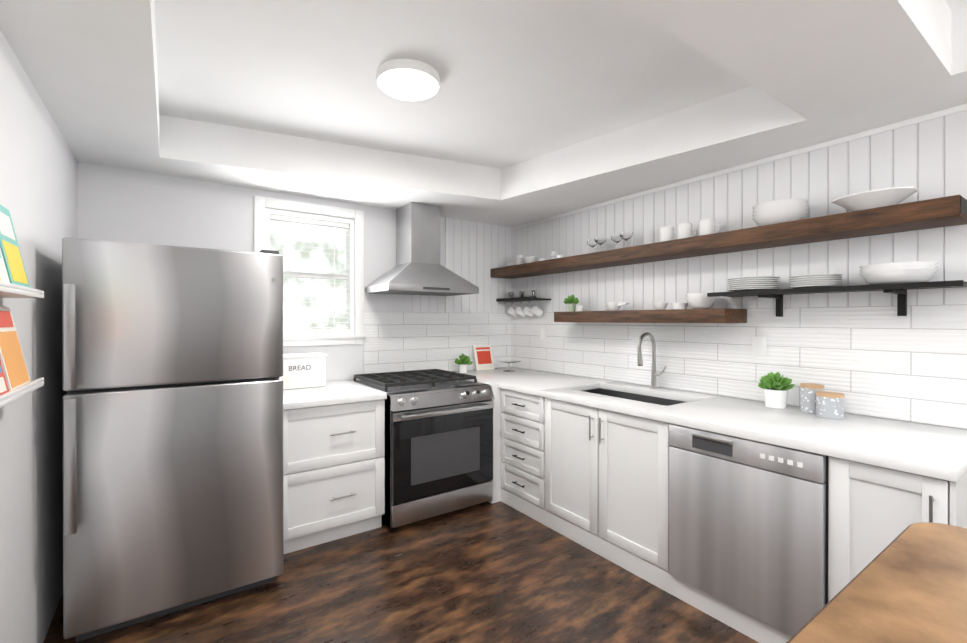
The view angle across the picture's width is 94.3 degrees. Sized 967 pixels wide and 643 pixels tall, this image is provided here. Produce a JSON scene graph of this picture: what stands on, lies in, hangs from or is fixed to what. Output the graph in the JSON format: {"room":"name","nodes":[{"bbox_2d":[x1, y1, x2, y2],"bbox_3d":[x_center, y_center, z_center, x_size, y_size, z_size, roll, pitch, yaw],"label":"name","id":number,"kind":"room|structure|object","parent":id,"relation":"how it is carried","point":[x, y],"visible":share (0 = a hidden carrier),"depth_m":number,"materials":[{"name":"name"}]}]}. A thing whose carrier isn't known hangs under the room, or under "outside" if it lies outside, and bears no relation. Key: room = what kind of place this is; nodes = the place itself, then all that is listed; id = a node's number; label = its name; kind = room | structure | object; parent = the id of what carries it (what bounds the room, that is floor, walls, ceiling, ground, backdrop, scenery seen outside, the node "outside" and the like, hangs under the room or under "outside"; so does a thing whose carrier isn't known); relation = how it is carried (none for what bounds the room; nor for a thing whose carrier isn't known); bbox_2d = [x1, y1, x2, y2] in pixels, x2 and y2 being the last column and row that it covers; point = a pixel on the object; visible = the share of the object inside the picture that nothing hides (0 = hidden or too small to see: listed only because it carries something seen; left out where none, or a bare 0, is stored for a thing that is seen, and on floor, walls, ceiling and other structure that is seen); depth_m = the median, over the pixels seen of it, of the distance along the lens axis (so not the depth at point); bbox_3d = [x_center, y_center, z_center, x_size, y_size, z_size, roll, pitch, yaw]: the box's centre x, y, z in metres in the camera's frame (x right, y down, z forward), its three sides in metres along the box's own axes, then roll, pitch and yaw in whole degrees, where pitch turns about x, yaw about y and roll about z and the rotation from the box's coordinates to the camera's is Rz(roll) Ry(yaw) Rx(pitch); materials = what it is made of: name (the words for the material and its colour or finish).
{"room":"kitchen","nodes":[
{"label":"kitchen","id":0,"kind":"room"},
{"bbox_2d":[0,30,77,642],"bbox_3d":[-0.733,0.101,0.150,0.120,2.620,6.200,0,0,-35],"label":"wall","id":1,"kind":"structure","parent":0,"point":[38,184],"depth_m":1.84,"materials":[{"name":"paint"}]},
{"bbox_2d":[0,281,43,407],"bbox_3d":[-1.159,0.051,0.950,0.098,0.345,1.400,0,0,-35],"label":"ledges","id":2,"kind":"object","parent":1,"relation":"attached to","point":[9,290],"visible":0.75,"depth_m":1.31,"materials":[{"name":"white wood"}]},
{"bbox_2d":[0,204,30,395],"bbox_3d":[-1.315,-0.088,1.164,0.073,0.588,0.730,0,0,-35],"label":"books","id":3,"kind":"object","parent":2,"relation":"on","point":[14,374],"visible":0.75,"depth_m":1.36,"materials":[{"name":"multicoloured paper"}]},
{"bbox_2d":[77,162,503,380],"bbox_3d":[-0.055,0.085,4.482,6.200,2.620,0.120,0,0,-35],"label":"wall","id":4,"kind":"structure","parent":0,"point":[122,205],"depth_m":3.09,"materials":[{"name":"paint"}]},
{"bbox_2d":[254,196,366,346],"bbox_3d":[-1.355,-0.364,3.530,0.850,1.105,0.145,0,0,-35],"label":"window","id":5,"kind":"structure","parent":4,"relation":"in","point":[264,213],"depth_m":3.56,"materials":[{"name":"white wood"}]},
{"bbox_2d":[366,202,478,295],"bbox_3d":[-0.509,-0.603,3.767,0.820,0.735,0.478,0,0,-35],"label":"range hood","id":6,"kind":"object","parent":4,"relation":"attached to","point":[418,269],"visible":1,"depth_m":3.69,"materials":[{"name":"metal"}]},
{"bbox_2d":[364,312,510,373],"bbox_3d":[-0.357,0.193,4.192,1.569,0.554,0.008,0,0,-35],"label":"wall tile","id":7,"kind":"structure","parent":4,"relation":"attached to","point":[401,341],"depth_m":4.09,"materials":[{"name":"white tile"}]},
{"bbox_2d":[412,216,510,312],"bbox_3d":[-0.174,-0.529,4.318,1.121,0.888,0.008,0,0,-35],"label":"wall","id":8,"kind":"structure","parent":4,"relation":"attached to","point":[477,252],"depth_m":4.37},
{"bbox_2d":[445,217,446,312],"bbox_3d":[-0.346,-0.528,4.184,0.018,0.889,0.014,0,0,-35],"label":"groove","id":9,"kind":"object","parent":8,"relation":"attached to","point":[446,257],"visible":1,"depth_m":4.18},
{"bbox_2d":[43,501,758,642],"bbox_3d":[1.757,1.435,1.898,6.200,0.060,6.440,0,0,-35],"label":"floor","id":10,"kind":"structure","parent":0,"point":[495,572],"depth_m":2.26,"materials":[{"name":"brown wood"}]},
{"bbox_2d":[62,237,283,641],"bbox_3d":[-1.692,0.515,2.528,0.865,1.775,1.085,0,0,-35],"label":"fridge","id":11,"kind":"object","parent":10,"relation":"on","point":[172,384],"visible":1,"depth_m":2.09,"materials":[{"name":"grey metal"}]},
{"bbox_2d":[283,380,386,553],"bbox_3d":[-1.155,0.937,3.125,0.678,0.925,0.840,0,0,-35],"label":"base cabinet","id":12,"kind":"object","parent":10,"relation":"on","point":[333,460],"visible":0.81,"depth_m":2.82,"materials":[{"name":"white wood"}]},
{"bbox_2d":[279,353,326,389],"bbox_3d":[-1.356,0.356,3.255,0.380,0.234,0.220,0,0,-35],"label":"bread box","id":13,"kind":"object","parent":12,"relation":"on","point":[313,376],"visible":0.58,"depth_m":3.19,"materials":[{"name":"white plastic"}]},
{"bbox_2d":[289,365,310,370],"bbox_3d":[-1.297,0.328,3.172,0.148,0.034,0.002,0,0,-35],"label":"lettering","id":14,"kind":"object","parent":13,"relation":"attached to","point":[300,367],"visible":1,"depth_m":3.17,"materials":[{"name":"grey"}]},
{"bbox_2d":[352,369,494,529],"bbox_3d":[-0.491,0.915,3.499,0.819,0.968,0.935,0,0,-35],"label":"range","id":15,"kind":"object","parent":10,"relation":"on","point":[438,456],"visible":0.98,"depth_m":3.15,"materials":[{"name":"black metal"}]},
{"bbox_2d":[488,387,499,502],"bbox_3d":[0.176,0.954,4.041,0.866,0.884,0.848,0,0,-35],"label":"base cabinet","id":16,"kind":"object","parent":10,"relation":"on","point":[496,390],"depth_m":3.47,"materials":[{"name":"white wood"}]},
{"bbox_2d":[500,387,615,519],"bbox_3d":[0.577,0.956,3.535,0.788,0.884,0.440,0,0,-35],"label":"base cabinet","id":17,"kind":"object","parent":10,"relation":"on","point":[520,415],"depth_m":3.29,"materials":[{"name":"white wood"}]},
{"bbox_2d":[536,423,711,585],"bbox_3d":[0.959,1.070,2.991,0.788,0.660,0.890,0,0,-35],"label":"base cabinet","id":18,"kind":"object","parent":10,"relation":"on","point":[583,461],"depth_m":2.64,"materials":[{"name":"white wood"}]},
{"bbox_2d":[669,424,827,636],"bbox_3d":[1.458,0.908,2.250,0.804,0.770,0.666,0,0,-35],"label":"dishwasher","id":19,"kind":"object","parent":10,"relation":"on","point":[748,526],"visible":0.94,"depth_m":1.97,"materials":[{"name":"grey metal"}]},
{"bbox_2d":[786,522,966,642],"bbox_3d":[0.936,0.950,0.409,1.090,0.920,1.005,0,0,-35],"label":"table","id":20,"kind":"object","parent":10,"relation":"on","point":[908,584],"visible":1,"depth_m":0.79,"materials":[{"name":"brown wood"}]},
{"bbox_2d":[826,455,966,601],"bbox_3d":[1.766,0.962,1.837,0.788,0.884,0.354,0,0,-35],"label":"base cabinet","id":21,"kind":"object","parent":10,"relation":"on","point":[869,507],"depth_m":1.65,"materials":[{"name":"white wood"}]},
{"bbox_2d":[452,367,966,482],"bbox_3d":[0.884,0.496,3.026,0.872,0.040,3.324,0,0,-35],"label":"countertop","id":22,"kind":"structure","parent":21,"relation":"on","point":[930,451],"depth_m":2.09,"materials":[{"name":"white stone"}]},
{"bbox_2d":[455,353,472,372],"bbox_3d":[-0.187,0.380,4.111,0.174,0.180,0.169,0,0,-35],"label":"potted plant","id":23,"kind":"object","parent":22,"relation":"on","point":[463,362],"visible":1,"depth_m":4.08,"materials":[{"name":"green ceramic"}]},
{"bbox_2d":[473,345,494,370],"bbox_3d":[0.003,0.350,4.374,0.210,0.238,0.076,0,0,-35],"label":"cookbook","id":24,"kind":"object","parent":22,"relation":"on","point":[483,356],"visible":0.98,"depth_m":4.36,"materials":[{"name":"white"}]},
{"bbox_2d":[497,360,520,371],"bbox_3d":[0.241,0.422,4.251,0.230,0.096,0.230,0,0,-35],"label":"cake stand","id":25,"kind":"object","parent":22,"relation":"on","point":[509,362],"visible":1,"depth_m":4.21,"materials":[{"name":"white ceramic"}]},
{"bbox_2d":[637,332,666,387],"bbox_3d":[1.174,0.276,3.123,0.212,0.397,0.133,0,0,-35],"label":"faucet","id":26,"kind":"object","parent":22,"relation":"on","point":[654,374],"visible":1,"depth_m":3.18,"materials":[{"name":"silver metal"}]},
{"bbox_2d":[758,372,794,408],"bbox_3d":[1.630,0.379,2.497,0.161,0.195,0.194,0,0,-35],"label":"potted plant","id":27,"kind":"object","parent":22,"relation":"on","point":[774,387],"visible":1,"depth_m":2.47,"materials":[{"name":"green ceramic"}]},
{"bbox_2d":[800,383,844,418],"bbox_3d":[1.732,0.405,2.301,0.179,0.145,0.209,0,0,-35],"label":"canisters","id":28,"kind":"object","parent":22,"relation":"on","point":[817,400],"visible":1,"depth_m":2.24,"materials":[{"name":"grey ceramic"}]},
{"bbox_2d":[0,0,966,226],"bbox_3d":[1.757,-1.141,1.888,6.200,0.350,6.440,0,0,-35],"label":"ceiling","id":29,"kind":"structure","parent":0,"point":[530,111],"depth_m":2.17,"materials":[{"name":"paint"}]},
{"bbox_2d":[376,59,439,100],"bbox_3d":[-0.373,-1.189,2.228,0.316,0.054,0.316,0,0,-35],"label":"ceiling light","id":30,"kind":"object","parent":29,"relation":"attached to","point":[409,79],"visible":1,"depth_m":2.17,"materials":[{"name":"white plastic"}]},
{"bbox_2d":[600,387,683,406],"bbox_3d":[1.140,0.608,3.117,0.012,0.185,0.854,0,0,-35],"label":"sink","id":31,"kind":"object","parent":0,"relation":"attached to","point":[603,390],"depth_m":3.15,"materials":[{"name":"grey metal"}]},
{"bbox_2d":[516,304,966,429],"bbox_3d":[1.285,0.089,3.337,0.141,2.620,3.292,0,0,-35],"label":"wall","id":32,"kind":"structure","parent":0,"point":[763,401],"depth_m":2.56,"materials":[{"name":"tile"}]},
{"bbox_2d":[496,289,550,316],"bbox_3d":[0.378,-0.171,4.338,0.196,0.252,0.588,0,0,-35],"label":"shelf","id":33,"kind":"object","parent":32,"relation":"attached to","point":[526,310],"visible":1,"depth_m":4.28,"materials":[{"name":"black metal"}]},
{"bbox_2d":[554,308,746,322],"bbox_3d":[1.100,-0.035,3.242,0.271,0.086,1.405,0,0,-35],"label":"shelf","id":34,"kind":"object","parent":32,"relation":"attached to","point":[723,315],"visible":1,"depth_m":2.93,"materials":[{"name":"brown wood"}]},
{"bbox_2d":[563,294,578,311],"bbox_3d":[0.735,-0.155,3.761,0.118,0.147,0.147,0,0,-35],"label":"plant","id":35,"kind":"object","parent":34,"relation":"on","point":[571,301],"visible":0.98,"depth_m":3.74,"materials":[{"name":"green plant"}]},
{"bbox_2d":[604,302,628,310],"label":"dishes","id":36,"kind":"object","parent":34,"relation":"on","point":[612,306],"depth_m":3.36,"materials":[{"name":"white ceramic"}]},
{"bbox_2d":[653,293,716,309],"label":"dishes","id":37,"kind":"object","parent":34,"relation":"on","point":[699,301],"depth_m":2.81,"materials":[{"name":"white ceramic"}]},
{"bbox_2d":[490,195,966,278],"bbox_3d":[1.111,-0.478,3.224,0.271,0.085,3.250,0,0,-35],"label":"shelf","id":38,"kind":"object","parent":32,"relation":"attached to","point":[947,211],"visible":1,"depth_m":2.39,"materials":[{"name":"brown wood"}]},
{"bbox_2d":[507,255,544,265],"label":"dishes","id":39,"kind":"object","parent":38,"relation":"on","point":[519,259],"depth_m":4.28,"materials":[{"name":"white ceramic"}]},
{"bbox_2d":[587,237,605,252],"label":"glasses","id":40,"kind":"object","parent":38,"relation":"on","point":[598,240],"depth_m":3.48,"materials":[{"name":"clear glass"}]},
{"bbox_2d":[611,232,632,248],"label":"glasses","id":41,"kind":"object","parent":38,"relation":"on","point":[625,236],"depth_m":3.28,"materials":[{"name":"clear glass"}]},
{"bbox_2d":[659,219,719,241],"label":"dishes","id":42,"kind":"object","parent":38,"relation":"on","point":[706,226],"depth_m":2.90,"materials":[{"name":"white ceramic"}]},
{"bbox_2d":[752,199,808,225],"label":"dishes","id":43,"kind":"object","parent":38,"relation":"on","point":[776,211],"depth_m":2.38,"materials":[{"name":"white ceramic"}]},
{"bbox_2d":[831,186,918,211],"label":"dishes","id":44,"kind":"object","parent":38,"relation":"on","point":[877,198],"depth_m":2.08,"materials":[{"name":"white ceramic"}]},
{"bbox_2d":[511,103,966,312],"bbox_3d":[1.224,-0.525,3.300,0.016,0.888,3.277,0,0,-35],"label":"wall","id":45,"kind":"structure","parent":32,"relation":"attached to","point":[925,155],"depth_m":2.60,"materials":[{"name":"white wood"}]},
{"bbox_2d":[511,304,966,428],"bbox_3d":[1.227,0.196,3.305,0.008,0.554,3.277,0,0,-35],"label":"wall tile","id":46,"kind":"structure","parent":32,"relation":"attached to","point":[884,362],"depth_m":2.52,"materials":[{"name":"white tile"}]},
{"bbox_2d":[540,328,545,339],"bbox_3d":[0.565,0.116,4.239,0.006,0.110,0.080,0,0,-35],"label":"outlet","id":47,"kind":"object","parent":46,"relation":"attached to","point":[542,333],"visible":1,"depth_m":4.23,"materials":[{"name":"white plastic"}]},
{"bbox_2d":[752,337,766,356],"bbox_3d":[1.652,0.152,2.686,0.006,0.120,0.080,0,0,-35],"label":"electrical outlet plate","id":48,"kind":"object","parent":46,"relation":"attached to","point":[759,346],"visible":1,"depth_m":2.68,"materials":[{"name":"white plastic"}]},
{"bbox_2d":[707,280,966,316],"bbox_3d":[1.744,-0.098,2.317,0.276,0.142,1.050,0,0,-35],"label":"metal shelf","id":49,"kind":"object","parent":32,"relation":"attached to","point":[900,290],"visible":1,"depth_m":2.15,"materials":[{"name":"black metal"}]},
{"bbox_2d":[727,276,779,291],"bbox_3d":[1.553,-0.210,2.585,0.256,0.079,0.244,0,0,25],"label":"plates","id":50,"kind":"object","parent":49,"relation":"on","point":[751,283],"depth_m":2.49,"materials":[{"name":"white ceramic"}]},
{"bbox_2d":[790,274,841,287],"bbox_3d":[1.728,-0.204,2.335,0.214,0.068,0.218,0,0,22],"label":"plates","id":51,"kind":"object","parent":49,"relation":"on","point":[810,280],"depth_m":2.26,"materials":[{"name":"white ceramic"}]},
{"bbox_2d":[859,261,938,284],"bbox_3d":[1.911,-0.215,2.073,0.265,0.092,0.265,0,0,22],"label":"bowl","id":52,"kind":"object","parent":49,"relation":"on","point":[903,272],"depth_m":1.98,"materials":[{"name":"white ceramic"}]},
{"label":"outside","id":53,"kind":"structure","parent":0,"visible":0},
{"bbox_2d":[270,220,345,328],"bbox_3d":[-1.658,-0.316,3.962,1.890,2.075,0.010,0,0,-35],"label":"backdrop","id":54,"kind":"structure","parent":53,"point":[310,264],"depth_m":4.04,"materials":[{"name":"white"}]}
]}

